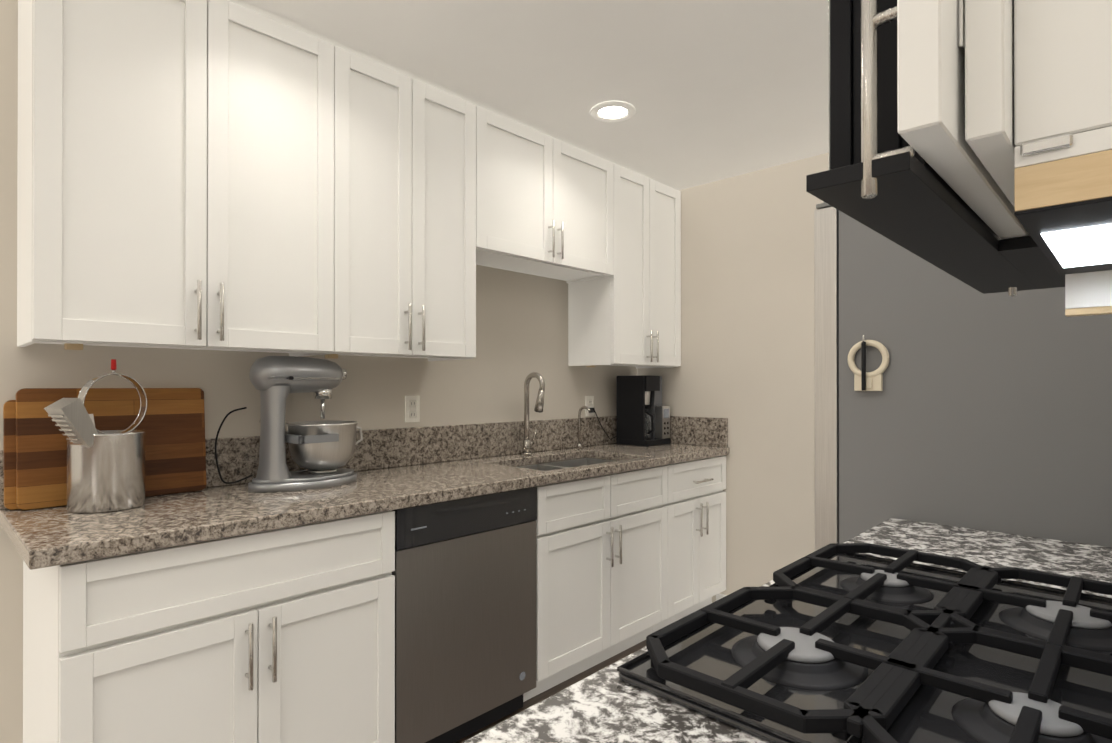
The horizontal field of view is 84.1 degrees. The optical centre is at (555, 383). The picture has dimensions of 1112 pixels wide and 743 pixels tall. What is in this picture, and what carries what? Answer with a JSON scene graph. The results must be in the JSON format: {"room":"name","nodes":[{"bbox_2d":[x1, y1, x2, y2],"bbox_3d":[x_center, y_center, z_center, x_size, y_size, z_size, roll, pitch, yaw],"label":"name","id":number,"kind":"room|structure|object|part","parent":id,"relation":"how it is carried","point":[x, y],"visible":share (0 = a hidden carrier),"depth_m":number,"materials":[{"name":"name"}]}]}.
{"room":"kitchen","nodes":[
{"label":"kitchen","id":0,"kind":"room"},
{"bbox_2d":[0,0,636,742],"bbox_3d":[-1.900,0.050,1.451,0.100,2.440,7.100,0,0,44],"label":"wall","id":1,"kind":"structure","parent":0,"point":[520,328],"depth_m":2.43,"materials":[{"name":"paint"}]},
{"bbox_2d":[17,0,356,358],"bbox_3d":[-1.128,-0.635,1.955,0.324,1.060,0.848,0,0,44],"label":"upper cabinet","id":2,"kind":"object","parent":1,"relation":"attached to","point":[224,175],"depth_m":1.78,"materials":[{"name":"white wood"}]},
{"bbox_2d":[405,396,419,421],"bbox_3d":[-0.628,0.109,2.704,0.013,0.116,0.072,0,0,44],"label":"electrical outlet","id":3,"kind":"object","parent":1,"relation":"attached to","point":[412,408],"visible":1,"depth_m":2.70,"materials":[{"name":"white plastic"}]},
{"bbox_2d":[357,55,492,360],"bbox_3d":[-0.661,-0.634,2.445,0.324,1.060,0.735,0,0,44],"label":"upper cabinet","id":4,"kind":"object","parent":1,"relation":"attached to","point":[425,152],"depth_m":2.35,"materials":[{"name":"white wood"}]},
{"bbox_2d":[493,112,624,366],"bbox_3d":[-0.131,-0.632,3.002,0.324,1.060,1.033,0,0,44],"label":"upper cabinet","id":5,"kind":"object","parent":1,"relation":"attached to","point":[559,206],"depth_m":3.02,"materials":[{"name":"white wood"}]},
{"bbox_2d":[585,396,594,415],"bbox_3d":[0.203,0.127,3.566,0.029,0.116,0.072,0,0,44],"label":"electrical outlet","id":6,"kind":"object","parent":1,"relation":"attached to","point":[589,401],"visible":0.81,"depth_m":3.56,"materials":[{"name":"white plastic"}]},
{"bbox_2d":[625,168,680,367],"bbox_3d":[0.388,-0.630,3.547,0.324,1.060,0.704,0,0,44],"label":"upper cabinet","id":7,"kind":"object","parent":1,"relation":"attached to","point":[652,207],"depth_m":3.47,"materials":[{"name":"white wood"}]},
{"bbox_2d":[228,0,828,189],"bbox_3d":[-0.032,-1.226,-0.324,5.260,0.100,7.100,0,0,44],"label":"ceiling","id":8,"kind":"structure","parent":0,"point":[710,91],"depth_m":2.25,"materials":[{"name":"paint"}]},
{"bbox_2d":[590,101,635,121],"bbox_3d":[0.242,-1.160,2.632,0.196,0.010,0.196,0,0,44],"label":"recessed light","id":9,"kind":"object","parent":8,"relation":"in","point":[613,111],"visible":0.98,"depth_m":2.63,"materials":[{"name":"white"}]},
{"bbox_2d":[454,640,645,742],"bbox_3d":[-0.032,1.314,-0.332,5.260,0.100,7.100,0,0,44],"label":"floor","id":10,"kind":"structure","parent":0,"point":[532,701],"depth_m":2.60,"materials":[{"name":"brown wood"}]},
{"bbox_2d":[23,510,394,742],"bbox_3d":[-1.016,0.831,1.853,0.618,0.878,0.831,0,0,44],"label":"base cabinet","id":11,"kind":"object","parent":10,"relation":"on","point":[284,635],"depth_m":1.60,"materials":[{"name":"white wood"}]},
{"bbox_2d":[0,372,729,569],"bbox_3d":[-0.292,0.265,2.600,0.640,0.649,3.014,0,0,44],"label":"countertop","id":12,"kind":"structure","parent":11,"relation":"on","point":[397,468],"depth_m":2.18,"materials":[{"name":"stone"}]},
{"bbox_2d":[44,359,146,512],"bbox_3d":[-1.284,0.140,1.729,0.209,0.420,0.245,0,0,44],"label":"utensil canister","id":13,"kind":"object","parent":12,"relation":"on","point":[105,470],"visible":1,"depth_m":1.68,"materials":[{"name":"metal"}]},
{"bbox_2d":[3,388,206,509],"bbox_3d":[-1.350,0.181,1.880,0.079,0.338,0.496,0,0,44],"label":"cutting boards","id":14,"kind":"object","parent":12,"relation":"on","point":[172,424],"visible":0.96,"depth_m":1.85,"materials":[{"name":"brown wood"}]},
{"bbox_2d":[215,356,362,491],"bbox_3d":[-0.895,0.128,2.158,0.290,0.447,0.462,0,0,44],"label":"stand mixer","id":15,"kind":"object","parent":12,"relation":"on","point":[321,451],"visible":1,"depth_m":2.08,"materials":[{"name":"silver metal"}]},
{"bbox_2d":[521,372,590,454],"bbox_3d":[0.022,0.148,3.204,0.153,0.413,0.446,0,0,44],"label":"faucet","id":16,"kind":"object","parent":12,"relation":"on","point":[539,405],"depth_m":3.09,"materials":[{"name":"silver metal"}]},
{"bbox_2d":[519,458,612,470],"bbox_3d":[0.062,0.493,2.909,0.408,0.194,0.728,0,0,44],"label":"sink","id":17,"kind":"object","parent":12,"relation":"in","point":[547,466],"depth_m":3.14,"materials":[{"name":"metal"}]},
{"bbox_2d":[593,375,670,446],"bbox_3d":[0.449,0.154,3.612,0.259,0.405,0.410,0,0,44],"label":"coffee maker","id":18,"kind":"object","parent":12,"relation":"on","point":[643,416],"visible":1,"depth_m":3.60,"materials":[{"name":"black plastic"}]},
{"bbox_2d":[392,486,536,742],"bbox_3d":[-0.494,0.835,2.366,0.573,0.874,0.620,0,0,44],"label":"dishwasher","id":19,"kind":"object","parent":10,"relation":"on","point":[464,573],"visible":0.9,"depth_m":2.14,"materials":[{"name":"metal"}]},
{"bbox_2d":[563,456,725,642],"bbox_3d":[0.514,0.837,3.460,0.618,0.878,0.652,0,0,44],"label":"base cabinet","id":20,"kind":"object","parent":10,"relation":"on","point":[644,550],"depth_m":2.93,"materials":[{"name":"white wood"}]},
{"bbox_2d":[814,201,1111,550],"bbox_3d":[1.319,0.373,1.773,0.942,1.797,0.872,0,0,44],"label":"refrigerator","id":21,"kind":"object","parent":10,"relation":"on","point":[942,397],"visible":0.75,"depth_m":1.54,"materials":[{"name":"metal"}]},
{"bbox_3d":[0.613,0.831,0.806,0.688,0.872,1.548,0,0,44],"label":"base cabinet","id":22,"kind":"object","parent":10,"relation":"on","visible":0},
{"bbox_2d":[462,518,1111,742],"bbox_3d":[0.599,0.288,0.810,0.713,0.210,1.560,0,0,44],"label":"countertop","id":23,"kind":"structure","parent":22,"relation":"on","point":[607,704],"depth_m":0.69,"materials":[{"name":"stone"}]},
{"bbox_2d":[617,543,1111,742],"bbox_3d":[0.506,0.328,0.812,0.523,0.038,0.730,0,0,44],"label":"gas cooktop","id":24,"kind":"object","parent":23,"relation":"in","point":[839,643],"visible":1,"depth_m":0.74,"materials":[{"name":"black metal"}]},
{"bbox_2d":[637,153,828,602],"bbox_3d":[2.418,0.052,2.172,5.160,2.440,0.100,0,0,44],"label":"wall","id":25,"kind":"structure","parent":0,"point":[746,368],"depth_m":3.37,"materials":[{"name":"paint"}]},
{"bbox_2d":[716,593,726,600],"bbox_3d":[1.314,1.233,3.141,1.100,0.085,0.014,0,0,44],"label":"baseboard","id":26,"kind":"structure","parent":25,"relation":"attached to","point":[719,596],"depth_m":3.50,"materials":[{"name":"white wood"}]},
{"bbox_3d":[1.385,0.049,1.044,0.100,2.440,2.960,0,0,44],"label":"wall","id":27,"kind":"structure","parent":0,"visible":0},
{"bbox_2d":[806,0,1111,316],"bbox_3d":[0.643,-0.625,0.662,0.439,1.090,0.860,0,0,44],"label":"upper cabinet","id":28,"kind":"object","parent":27,"relation":"attached to","point":[965,136],"visible":1,"depth_m":0.48,"materials":[{"name":"white wood"}]},
{"bbox_2d":[806,126,1111,293],"bbox_3d":[0.652,-0.152,0.671,0.438,0.054,0.810,0,0,44],"label":"range hood","id":29,"kind":"object","parent":28,"relation":"attached to","point":[1045,192],"depth_m":0.53,"materials":[{"name":"black metal"}]},
{"bbox_3d":[0.683,-0.129,0.639,0.238,0.100,0.018,0,0,44],"label":"hood panel","id":30,"kind":"part","parent":28,"relation":"part of","materials":[{"name":"white wood"}]}
]}

